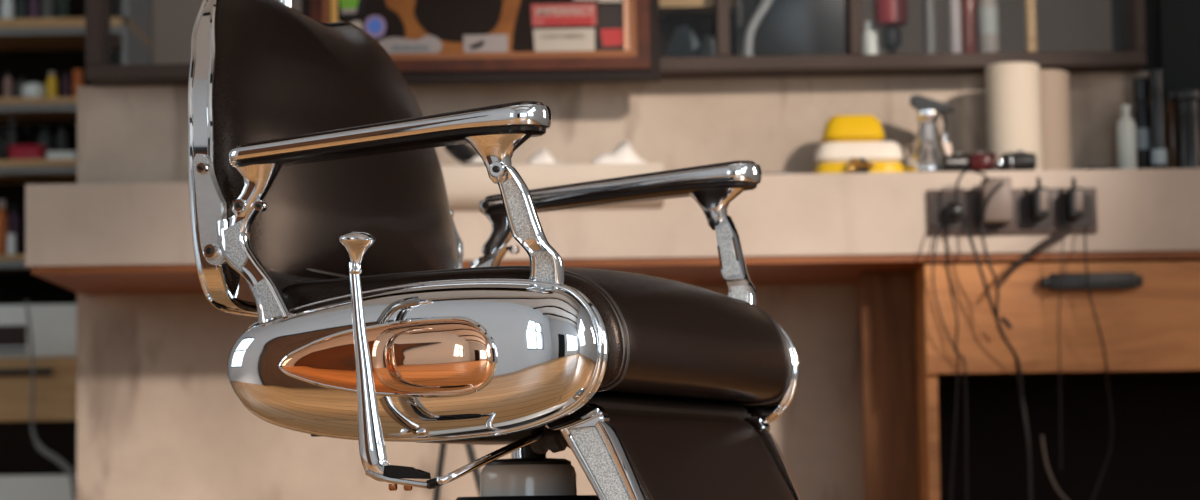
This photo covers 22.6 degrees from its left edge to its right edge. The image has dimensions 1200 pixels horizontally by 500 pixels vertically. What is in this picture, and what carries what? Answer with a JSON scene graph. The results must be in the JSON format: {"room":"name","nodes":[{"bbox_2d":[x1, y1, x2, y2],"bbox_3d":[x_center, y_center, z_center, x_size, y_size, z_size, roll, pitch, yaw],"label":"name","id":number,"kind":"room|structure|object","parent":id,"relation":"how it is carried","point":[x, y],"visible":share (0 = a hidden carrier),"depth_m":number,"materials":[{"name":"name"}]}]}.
{"room":"salon","nodes":[
{"label":"salon","id":0,"kind":"room"},
{"bbox_2d":[77,284,864,499],"bbox_3d":[0.820,0.374,5.598,3.572,0.930,0.120,-1,-5,0],"label":"wall","id":1,"kind":"structure","parent":0,"point":[160,416],"depth_m":5.54,"materials":[{"name":"paint"}]},
{"bbox_2d":[77,71,1150,183],"bbox_3d":[0.070,-0.189,5.507,1.991,0.198,0.400,-1,-5,0],"label":"wall","id":2,"kind":"structure","parent":0,"point":[128,134],"depth_m":5.31,"materials":[{"name":"paint"}]},
{"bbox_2d":[25,168,1199,294],"bbox_3d":[0.314,-0.013,5.314,2.572,0.190,0.515,-1,-5,0],"label":"countertop","id":3,"kind":"structure","parent":2,"relation":"attached to","point":[811,228],"depth_m":5.07,"materials":[{"name":"stone"}]},
{"bbox_2d":[444,144,478,164],"bbox_3d":[-0.230,-0.160,5.196,0.052,0.066,0.153,-3,-5,19],"label":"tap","id":4,"kind":"object","parent":3,"relation":"on","point":[463,153],"visible":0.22,"depth_m":5.14,"materials":[{"name":"black metal"}]},
{"bbox_2d":[526,149,562,163],"bbox_3d":[-0.093,-0.154,5.163,0.081,0.033,0.160,-1,-5,0],"label":"towel","id":5,"kind":"object","parent":3,"relation":"on","point":[543,156],"visible":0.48,"depth_m":5.10,"materials":[{"name":"white fabric"}]},
{"bbox_2d":[441,163,663,210],"bbox_3d":[-0.138,-0.098,5.163,0.491,0.077,0.254,-1,-5,0],"label":"basin","id":6,"kind":"object","parent":3,"relation":"in","point":[466,185],"visible":0.35,"depth_m":5.04,"materials":[{"name":"white ceramic"}]},
{"bbox_2d":[466,155,483,164],"bbox_3d":[-0.195,-0.157,5.119,0.065,0.033,0.160,-1,-5,0],"label":"towel","id":7,"kind":"object","parent":6,"relation":"on","point":[477,159],"visible":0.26,"depth_m":5.05,"materials":[{"name":"white fabric"}]},
{"bbox_2d":[590,140,646,162],"bbox_3d":[0.017,-0.164,5.184,0.140,0.053,0.160,-1,-5,0],"label":"towel","id":8,"kind":"object","parent":6,"relation":"in","point":[624,152],"visible":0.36,"depth_m":5.12,"materials":[{"name":"white fabric"}]},
{"bbox_2d":[813,115,903,172],"bbox_3d":[0.446,-0.175,5.185,0.156,0.110,0.130,-1,-5,0],"label":"wax warmer","id":9,"kind":"object","parent":3,"relation":"on","point":[844,137],"visible":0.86,"depth_m":5.14,"materials":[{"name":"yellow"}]},
{"bbox_2d":[845,158,874,172],"bbox_3d":[0.440,-0.142,5.111,0.055,0.030,0.023,1,-5,-19],"label":"clips","id":10,"kind":"object","parent":3,"relation":"on","point":[854,163],"visible":1,"depth_m":5.10,"materials":[{"name":"brown plastic"}]},
{"bbox_2d":[904,95,953,171],"bbox_3d":[0.569,-0.196,5.196,0.089,0.146,0.089,-1,-5,0],"label":"spray bottle","id":11,"kind":"object","parent":3,"relation":"on","point":[928,150],"visible":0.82,"depth_m":5.18,"materials":[{"name":"silver metal"}]},
{"bbox_2d":[940,134,951,154],"bbox_3d":[0.604,-0.160,5.253,0.025,0.084,0.025,-1,-5,0],"label":"bottle","id":12,"kind":"object","parent":3,"relation":"on","point":[944,137],"visible":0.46,"depth_m":5.25,"materials":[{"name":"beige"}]},
{"bbox_2d":[931,195,965,229],"bbox_3d":[0.589,-0.064,5.062,0.060,0.060,0.006,-1,-5,0],"label":"socket","id":13,"kind":"object","parent":3,"relation":"attached to","point":[938,202],"depth_m":5.06,"materials":[{"name":"grey plastic"}]},
{"bbox_2d":[932,214,967,499],"bbox_3d":[0.596,0.296,5.023,0.031,0.712,0.086,-5,-7,40],"label":"cable","id":14,"kind":"object","parent":3,"relation":"hanging from","point":[946,216],"visible":1,"depth_m":5.04,"materials":[{"name":"black plastic"}]},
{"bbox_2d":[945,218,958,499],"bbox_3d":[0.592,0.200,5.031,0.025,0.504,0.065,-1,-5,0],"label":"cable","id":15,"kind":"object","parent":3,"relation":"hanging from","point":[950,220],"visible":1,"depth_m":5.04,"materials":[{"name":"black plastic"}]},
{"bbox_2d":[944,202,964,221],"bbox_3d":[0.597,-0.065,5.042,0.034,0.034,0.030,-1,-5,0],"label":"plug","id":16,"kind":"object","parent":3,"relation":"attached to","point":[950,208],"visible":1,"depth_m":5.03,"materials":[{"name":"black plastic"}]},
{"bbox_2d":[953,211,1032,499],"bbox_3d":[0.661,0.226,5.009,0.135,0.584,0.027,1,-5,-21],"label":"cable","id":17,"kind":"object","parent":16,"relation":"hanging from","point":[955,213],"visible":1,"depth_m":5.02,"materials":[{"name":"black plastic"}]},
{"bbox_2d":[955,169,988,205],"bbox_3d":[0.622,-0.105,5.014,0.059,0.061,0.017,-2,-5,10],"label":"cable","id":18,"kind":"object","parent":17,"relation":"attached to","point":[967,170],"visible":1,"depth_m":5.01,"materials":[{"name":"black plastic"}]},
{"bbox_2d":[1000,316,1012,328],"bbox_3d":[0.679,0.122,5.018,0.022,0.023,0.008,-1,-5,0],"label":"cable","id":19,"kind":"object","parent":17,"relation":"hanging from","point":[1004,320],"visible":1,"depth_m":5.01,"materials":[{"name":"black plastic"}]},
{"bbox_2d":[940,152,972,171],"bbox_3d":[0.622,-0.148,5.132,0.076,0.040,0.046,0,-5,-12],"label":"hair clipper","id":20,"kind":"object","parent":3,"relation":"on","point":[959,161],"visible":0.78,"depth_m":5.11,"materials":[{"name":"black plastic"}]},
{"bbox_2d":[970,151,990,170],"bbox_3d":[0.652,-0.148,5.133,0.046,0.040,0.071,-2,-5,10],"label":"hair clipper","id":21,"kind":"object","parent":3,"relation":"on","point":[980,161],"visible":0.7,"depth_m":5.10,"materials":[{"name":"red plastic"}]},
{"bbox_2d":[973,195,1008,228],"bbox_3d":[0.660,-0.065,5.062,0.060,0.060,0.006,-1,-5,0],"label":"socket","id":22,"kind":"object","parent":3,"relation":"attached to","point":[976,198],"depth_m":5.06,"materials":[{"name":"grey"}]},
{"bbox_2d":[984,153,1002,170],"bbox_3d":[0.669,-0.148,5.107,0.032,0.033,0.032,-1,-5,0],"label":"stand","id":23,"kind":"object","parent":3,"relation":"on","point":[992,155],"visible":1,"depth_m":5.10,"materials":[{"name":"black plastic"}]},
{"bbox_2d":[980,177,1011,223],"bbox_3d":[0.665,-0.083,5.036,0.047,0.074,0.050,-1,-5,0],"label":"charger","id":24,"kind":"object","parent":3,"relation":"attached to","point":[999,208],"visible":0.9,"depth_m":5.01,"materials":[{"name":"white plastic"}]},
{"bbox_2d":[985,62,1042,169],"bbox_3d":[0.715,-0.223,5.183,0.093,0.194,0.093,-1,-5,0],"label":"paper towel roll","id":25,"kind":"object","parent":3,"relation":"on","point":[1013,95],"visible":0.74,"depth_m":5.15,"materials":[{"name":"beige paper"}]},
{"bbox_2d":[997,150,1036,170],"bbox_3d":[0.710,-0.151,5.114,0.066,0.040,0.046,-1,-5,6],"label":"hair clipper","id":26,"kind":"object","parent":3,"relation":"on","point":[1020,160],"visible":1,"depth_m":5.10,"materials":[{"name":"black plastic"}]},
{"bbox_2d":[1016,194,1050,228],"bbox_3d":[0.732,-0.066,5.062,0.060,0.060,0.006,-1,-5,0],"label":"socket","id":27,"kind":"object","parent":3,"relation":"attached to","point":[1024,220],"depth_m":5.06,"materials":[{"name":"grey plastic"}]},
{"bbox_2d":[1031,177,1048,219],"bbox_3d":[0.738,-0.088,5.037,0.024,0.070,0.046,-1,-5,0],"label":"adapter","id":28,"kind":"object","parent":3,"relation":"attached to","point":[1039,195],"visible":1,"depth_m":5.01,"materials":[{"name":"black plastic"}]},
{"bbox_2d":[1040,69,1071,169],"bbox_3d":[0.780,-0.216,5.261,0.089,0.193,0.089,-1,-5,0],"label":"paper towel roll","id":29,"kind":"object","parent":3,"relation":"on","point":[1054,83],"visible":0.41,"depth_m":5.22,"materials":[{"name":"beige paper"}]},
{"bbox_2d":[1058,226,1064,469],"bbox_3d":[0.774,0.165,5.044,0.012,0.409,0.062,0,-5,-10],"label":"cable","id":30,"kind":"object","parent":3,"relation":"hanging from","point":[1063,226],"visible":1,"depth_m":5.04,"materials":[{"name":"black plastic"}]},
{"bbox_2d":[1066,177,1083,219],"bbox_3d":[0.797,-0.088,5.037,0.024,0.070,0.046,-1,-5,0],"label":"adapter","id":31,"kind":"object","parent":3,"relation":"attached to","point":[1074,207],"visible":1,"depth_m":5.01,"materials":[{"name":"black plastic"}]},
{"bbox_2d":[995,226,1072,289],"bbox_3d":[0.728,0.013,5.021,0.135,0.109,0.033,0,-5,-5],"label":"cable","id":32,"kind":"object","parent":31,"relation":"hanging from","point":[1064,232],"visible":1,"depth_m":5.01,"materials":[{"name":"grey rubber"}]},
{"bbox_2d":[1058,193,1093,227],"bbox_3d":[0.804,-0.067,5.062,0.060,0.060,0.006,-1,-5,0],"label":"socket","id":33,"kind":"object","parent":3,"relation":"attached to","point":[1087,220],"depth_m":5.06,"materials":[{"name":"grey plastic"}]},
{"bbox_2d":[1084,226,1112,499],"bbox_3d":[0.841,0.208,5.056,0.052,0.493,0.094,-1,-5,0],"label":"cable","id":34,"kind":"object","parent":3,"relation":"hanging from","point":[1085,249],"visible":1,"depth_m":5.05,"materials":[{"name":"black plastic"}]},
{"bbox_2d":[1117,104,1136,168],"bbox_3d":[0.910,-0.190,5.185,0.033,0.122,0.033,-1,-5,0],"label":"lotion bottle","id":35,"kind":"object","parent":3,"relation":"on","point":[1126,126],"visible":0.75,"depth_m":5.17,"materials":[{"name":"grey plastic"}]},
{"bbox_2d":[1132,77,1150,168],"bbox_3d":[0.943,-0.213,5.217,0.030,0.174,0.030,-1,-5,0],"label":"bottle","id":36,"kind":"object","parent":3,"relation":"on","point":[1141,94],"visible":0.85,"depth_m":5.21,"materials":[{"name":"black"}]},
{"bbox_2d":[1149,69,1167,168],"bbox_3d":[0.965,-0.221,5.188,0.028,0.183,0.028,-1,-5,0],"label":"bottle","id":37,"kind":"object","parent":3,"relation":"on","point":[1158,136],"visible":0.84,"depth_m":5.18,"materials":[{"name":"black plastic"}]},
{"bbox_2d":[1166,91,1176,167],"bbox_3d":[0.995,-0.201,5.216,0.026,0.148,0.026,-1,-5,0],"label":"bottle","id":38,"kind":"object","parent":3,"relation":"on","point":[1171,109],"visible":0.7,"depth_m":5.21,"materials":[{"name":"brown"}]},
{"bbox_2d":[1173,90,1199,167],"bbox_3d":[1.019,-0.202,5.176,0.054,0.142,0.054,-1,-5,0],"label":"tub","id":39,"kind":"object","parent":3,"relation":"on","point":[1187,101],"visible":0.81,"depth_m":5.16,"materials":[{"name":"black plastic"}]},
{"bbox_2d":[85,0,1145,86],"bbox_3d":[0.018,-1.036,5.502,1.850,1.495,0.420,-1,-5,0],"label":"wall shelf","id":40,"kind":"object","parent":2,"relation":"in","point":[99,72],"depth_m":5.23,"materials":[{"name":"brown wood"}]},
{"bbox_2d":[301,0,659,84],"bbox_3d":[-0.208,-0.548,5.198,0.617,0.520,0.050,-1,-5,0],"label":"wall cabinet","id":41,"kind":"object","parent":40,"relation":"hanging from","point":[430,42],"visible":0.96,"depth_m":5.18,"materials":[{"name":"brown wood"}]},
{"bbox_2d":[666,25,700,56],"bbox_3d":[0.155,-0.359,5.512,0.076,0.096,0.100,-1,-5,0],"label":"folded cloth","id":42,"kind":"object","parent":40,"relation":"on","point":[683,43],"visible":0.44,"depth_m":5.46,"materials":[{"name":"grey fabric"}]},
{"bbox_2d":[699,34,714,56],"bbox_3d":[0.196,-0.351,5.431,0.039,0.066,0.100,-1,-5,0],"label":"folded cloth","id":43,"kind":"object","parent":40,"relation":"on","point":[708,44],"visible":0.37,"depth_m":5.38,"materials":[{"name":"grey fabric"}]},
{"bbox_2d":[744,0,772,55],"bbox_3d":[0.297,-0.411,5.476,0.074,0.172,0.017,-1,-5,0],"label":"hose","id":44,"kind":"object","parent":40,"relation":"on","point":[764,6],"visible":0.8,"depth_m":5.47,"materials":[{"name":"grey"}]},
{"bbox_2d":[736,0,845,55],"bbox_3d":[0.362,-0.511,5.565,0.223,0.402,0.080,-1,-5,0],"label":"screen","id":45,"kind":"object","parent":40,"relation":"on","point":[788,27],"visible":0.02,"depth_m":5.54,"materials":[{"name":"black"}]},
{"bbox_2d":[862,21,878,53],"bbox_3d":[0.495,-0.368,5.492,0.031,0.101,0.031,-1,-5,0],"label":"lotion bottle","id":46,"kind":"object","parent":40,"relation":"on","point":[870,39],"visible":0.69,"depth_m":5.48,"materials":[{"name":"grey plastic"}]},
{"bbox_2d":[873,0,907,53],"bbox_3d":[0.531,-0.394,5.475,0.064,0.150,0.064,-1,-5,0],"label":"dispenser","id":47,"kind":"object","parent":40,"relation":"on","point":[890,15],"visible":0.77,"depth_m":5.46,"materials":[{"name":"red plastic"}]},
{"bbox_2d":[948,0,961,52],"bbox_3d":[0.643,-0.407,5.436,0.023,0.166,0.023,-1,-5,0],"label":"bottle","id":48,"kind":"object","parent":40,"relation":"on","point":[954,7],"visible":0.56,"depth_m":5.43,"materials":[{"name":"grey plastic"}]},
{"bbox_2d":[960,0,977,52],"bbox_3d":[0.670,-0.412,5.456,0.032,0.178,0.032,-1,-5,0],"label":"bottle","id":49,"kind":"object","parent":40,"relation":"on","point":[969,24],"visible":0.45,"depth_m":5.44,"materials":[{"name":"brown plastic"}]},
{"bbox_2d":[978,0,998,52],"bbox_3d":[0.704,-0.406,5.435,0.036,0.161,0.036,-1,-5,0],"label":"bottle","id":50,"kind":"object","parent":40,"relation":"on","point":[988,21],"visible":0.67,"depth_m":5.42,"materials":[{"name":"grey plastic"}]},
{"bbox_2d":[659,0,736,56],"bbox_3d":[0.171,-0.514,5.738,0.180,0.720,0.122,-1,-5,0],"label":"wall shelf","id":51,"kind":"object","parent":2,"relation":"attached to","point":[698,15],"visible":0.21,"depth_m":5.77,"materials":[{"name":"brown wood"}]},
{"bbox_2d":[152,0,1112,63],"bbox_3d":[-0.313,-0.899,8.185,5.800,3.950,0.150,-1,-5,0],"label":"wall","id":52,"kind":"structure","parent":0,"point":[1061,25],"depth_m":8.08,"materials":[{"name":"grey paint"}]},
{"bbox_2d":[1111,0,1199,105],"bbox_3d":[1.772,-1.621,5.621,1.610,3.018,0.500,-1,-5,0],"label":"wall","id":53,"kind":"structure","parent":0,"point":[1172,27],"depth_m":5.26,"materials":[{"name":"grey paint"}]},
{"bbox_3d":[-0.292,0.609,2.206,6.400,0.100,12.100,-1,-5,0],"label":"floor","id":54,"kind":"structure","parent":0,"visible":0},
{"bbox_2d":[0,357,76,499],"bbox_3d":[-1.636,0.593,6.420,1.112,0.706,0.250,-1,-5,0],"label":"base cabinet","id":55,"kind":"object","parent":54,"relation":"on","point":[26,473],"visible":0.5,"depth_m":6.35,"materials":[{"name":"brown wood"}]},
{"bbox_2d":[0,304,76,357],"bbox_3d":[-1.282,0.180,6.450,0.394,0.112,0.200,-1,-5,0],"label":"printer","id":56,"kind":"object","parent":55,"relation":"on","point":[53,326],"visible":0.65,"depth_m":6.37,"materials":[{"name":"white plastic"}]},
{"bbox_2d":[25,300,76,499],"bbox_3d":[-1.156,0.314,6.305,0.125,0.425,0.026,-2,-5,13],"label":"cable","id":57,"kind":"object","parent":55,"relation":"attached to","point":[38,444],"visible":0.96,"depth_m":6.29,"materials":[{"name":"grey plastic"}]},
{"bbox_2d":[0,0,151,304],"bbox_3d":[-1.624,-0.172,6.823,1.158,2.300,0.360,-1,-5,0],"label":"shelving unit","id":58,"kind":"object","parent":54,"relation":"on","point":[30,48],"visible":0.27,"depth_m":6.94,"materials":[{"name":"brown wood"}]},
{"bbox_2d":[0,200,7,254],"bbox_3d":[-1.339,-0.047,6.711,0.027,0.130,0.027,-1,-5,0],"label":"bottle","id":59,"kind":"object","parent":58,"relation":"on","point":[3,215],"visible":0.8,"depth_m":6.70,"materials":[{"name":"orange plastic"}]},
{"bbox_2d":[0,128,8,159],"bbox_3d":[-1.337,-0.234,6.728,0.022,0.081,0.022,-1,-5,0],"label":"bottle","id":60,"kind":"object","parent":58,"relation":"on","point":[4,139],"visible":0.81,"depth_m":6.72,"materials":[{"name":"black plastic"}]},
{"bbox_2d":[1,0,13,18],"bbox_3d":[-1.334,-0.540,6.755,0.029,0.065,0.029,-1,-5,0],"label":"bottle","id":61,"kind":"object","parent":58,"relation":"on","point":[7,6],"visible":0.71,"depth_m":6.74,"materials":[{"name":"white plastic"}]},
{"bbox_2d":[4,72,12,97],"bbox_3d":[-1.330,-0.366,6.739,0.020,0.069,0.020,-1,-5,0],"label":"bottle","id":62,"kind":"object","parent":58,"relation":"on","point":[8,83],"visible":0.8,"depth_m":6.73,"materials":[{"name":"red plastic"}]},
{"bbox_2d":[7,234,15,253],"bbox_3d":[-1.306,-0.011,6.658,0.020,0.048,0.020,-1,-5,0],"label":"bottle","id":63,"kind":"object","parent":58,"relation":"on","point":[11,241],"visible":1,"depth_m":6.65,"materials":[{"name":"white plastic"}]},
{"bbox_2d":[7,118,16,158],"bbox_3d":[-1.343,-0.242,6.849,0.020,0.119,0.020,-1,-5,0],"label":"bottle","id":64,"kind":"object","parent":58,"relation":"on","point":[11,134],"visible":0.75,"depth_m":6.84,"materials":[{"name":"grey plastic"}]},
{"bbox_2d":[8,205,19,253],"bbox_3d":[-1.319,-0.040,6.751,0.029,0.122,0.029,-1,-5,0],"label":"bottle","id":65,"kind":"object","parent":58,"relation":"on","point":[13,219],"visible":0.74,"depth_m":6.74,"materials":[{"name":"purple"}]},
{"bbox_2d":[16,78,26,96],"bbox_3d":[-1.298,-0.359,6.739,0.027,0.055,0.027,-1,-5,0],"label":"bottle","id":66,"kind":"object","parent":58,"relation":"on","point":[22,81],"visible":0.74,"depth_m":6.73,"materials":[{"name":"grey"}]},
{"bbox_2d":[17,0,27,17],"bbox_3d":[-1.301,-0.551,6.756,0.024,0.087,0.024,-1,-5,0],"label":"bottle","id":67,"kind":"object","parent":58,"relation":"on","point":[22,5],"visible":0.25,"depth_m":6.74,"materials":[{"name":"grey"}]},
{"bbox_2d":[20,125,35,144],"bbox_3d":[-1.313,-0.232,6.888,0.036,0.106,0.036,-1,-5,0],"label":"bottle","id":68,"kind":"object","parent":58,"relation":"on","point":[27,138],"visible":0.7,"depth_m":6.88,"materials":[{"name":"black plastic"}]},
{"bbox_2d":[7,145,49,158],"bbox_3d":[-1.276,-0.213,6.706,0.086,0.034,0.098,-1,-5,0],"label":"tub","id":69,"kind":"object","parent":58,"relation":"on","point":[15,151],"visible":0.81,"depth_m":6.66,"materials":[{"name":"red plastic"}]},
{"bbox_2d":[23,181,36,253],"bbox_3d":[-1.275,-0.067,6.733,0.040,0.172,0.040,-1,-5,0],"label":"bottle","id":70,"kind":"object","parent":58,"relation":"on","point":[31,182],"visible":0.17,"depth_m":6.72,"materials":[{"name":"black plastic"}]},
{"bbox_2d":[22,82,45,96],"bbox_3d":[-1.276,-0.354,6.718,0.071,0.040,0.054,-1,-5,0],"label":"glass bowl","id":71,"kind":"object","parent":58,"relation":"on","point":[33,89],"visible":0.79,"depth_m":6.70,"materials":[{"name":"white glass"}]},
{"bbox_2d":[29,0,38,17],"bbox_3d":[-1.274,-0.545,6.755,0.022,0.073,0.022,-1,-5,0],"label":"bottle","id":72,"kind":"object","parent":58,"relation":"on","point":[33,4],"visible":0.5,"depth_m":6.75,"materials":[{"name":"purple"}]},
{"bbox_2d":[37,123,52,150],"bbox_3d":[-1.271,-0.235,6.868,0.034,0.107,0.034,-1,-5,0],"label":"bottle","id":73,"kind":"object","parent":58,"relation":"on","point":[44,138],"visible":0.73,"depth_m":6.86,"materials":[{"name":"grey plastic"}]},
{"bbox_2d":[41,0,54,17],"bbox_3d":[-1.242,-0.547,6.755,0.031,0.077,0.031,-1,-5,0],"label":"bottle","id":74,"kind":"object","parent":58,"relation":"on","point":[47,6],"visible":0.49,"depth_m":6.74,"materials":[{"name":"grey plastic"}]},
{"bbox_2d":[47,72,57,96],"bbox_3d":[-1.225,-0.367,6.709,0.024,0.063,0.024,-1,-5,0],"label":"bottle","id":75,"kind":"object","parent":58,"relation":"on","point":[52,82],"visible":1,"depth_m":6.70,"materials":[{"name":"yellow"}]},
{"bbox_2d":[46,151,76,158],"bbox_3d":[-1.198,-0.206,6.705,0.064,0.019,0.082,-1,-5,0],"label":"box","id":76,"kind":"object","parent":58,"relation":"on","point":[52,154],"visible":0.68,"depth_m":6.67,"materials":[{"name":"white"}]},
{"bbox_2d":[56,122,67,150],"bbox_3d":[-1.232,-0.238,6.869,0.025,0.111,0.025,-1,-5,0],"label":"bottle","id":77,"kind":"object","parent":58,"relation":"on","point":[61,139],"visible":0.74,"depth_m":6.86,"materials":[{"name":"grey plastic"}]},
{"bbox_2d":[57,0,68,17],"bbox_3d":[-1.209,-0.554,6.756,0.027,0.090,0.027,-1,-5,0],"label":"bottle","id":78,"kind":"object","parent":58,"relation":"on","point":[62,5],"visible":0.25,"depth_m":6.74,"materials":[{"name":"grey"}]},
{"bbox_2d":[62,72,69,96],"bbox_3d":[-1.200,-0.367,6.739,0.018,0.067,0.018,-1,-5,0],"label":"bottle","id":79,"kind":"object","parent":58,"relation":"on","point":[65,81],"visible":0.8,"depth_m":6.73,"materials":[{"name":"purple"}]},
{"bbox_2d":[72,69,83,96],"bbox_3d":[-1.173,-0.369,6.739,0.024,0.071,0.024,-1,-5,0],"label":"bottle","id":80,"kind":"object","parent":58,"relation":"on","point":[78,74],"visible":0.72,"depth_m":6.73,"materials":[{"name":"orange plastic"}]},
{"bbox_2d":[433,443,480,499],"bbox_3d":[-0.189,0.479,4.576,0.239,0.563,0.016,-1,-5,0],"label":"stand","id":81,"kind":"object","parent":54,"relation":"on","point":[470,450],"visible":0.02,"depth_m":4.58,"materials":[{"name":"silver metal"}]},
{"bbox_2d":[188,0,801,499],"bbox_3d":[-0.017,0.138,3.177,0.768,1.000,0.684,-3,-5,24],"label":"barber chair","id":82,"kind":"object","parent":54,"relation":"on","point":[321,213],"visible":1,"depth_m":3.06,"materials":[{"name":"black leather"}]},
{"bbox_2d":[213,0,457,307],"bbox_3d":[-0.295,-0.105,3.342,0.124,0.367,0.530,-3,-5,24],"label":"backrest cushion","id":83,"kind":"object","parent":82,"relation":"on","point":[279,71],"depth_m":3.23,"materials":[{"name":"leather"}]},
{"bbox_2d":[282,267,791,401],"bbox_3d":[-0.060,0.093,3.220,0.404,0.134,0.500,-3,-5,24],"label":"seat cushion","id":84,"kind":"object","parent":82,"relation":"on","point":[665,340],"depth_m":3.07,"materials":[{"name":"leather"}]},
{"bbox_2d":[860,271,918,499],"bbox_3d":[0.509,0.425,5.245,0.093,0.775,0.025,-1,-5,0],"label":"board","id":85,"kind":"object","parent":54,"relation":"on","point":[889,402],"visible":1,"depth_m":5.25,"materials":[{"name":"brown wood"}]},
{"bbox_2d":[914,261,1199,499],"bbox_3d":[1.081,0.420,5.272,1.051,0.774,0.510,-1,-5,0],"label":"base cabinet","id":86,"kind":"object","parent":54,"relation":"on","point":[1148,313],"visible":0.92,"depth_m":5.20,"materials":[{"name":"brown wood"}]},
{"bbox_2d":[980,181,1026,416],"bbox_3d":[0.683,0.085,5.019,0.032,0.397,0.108,-6,-7,43],"label":"cable","id":87,"kind":"object","parent":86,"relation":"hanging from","point":[1001,183],"visible":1,"depth_m":5.00,"materials":[{"name":"black plastic"}]},
{"bbox_2d":[1041,435,1067,499],"bbox_3d":[0.782,0.377,5.136,0.052,0.122,0.005,-1,-5,0],"label":"cable","id":88,"kind":"object","parent":86,"relation":"hanging from","point":[1042,436],"visible":1,"depth_m":5.13,"materials":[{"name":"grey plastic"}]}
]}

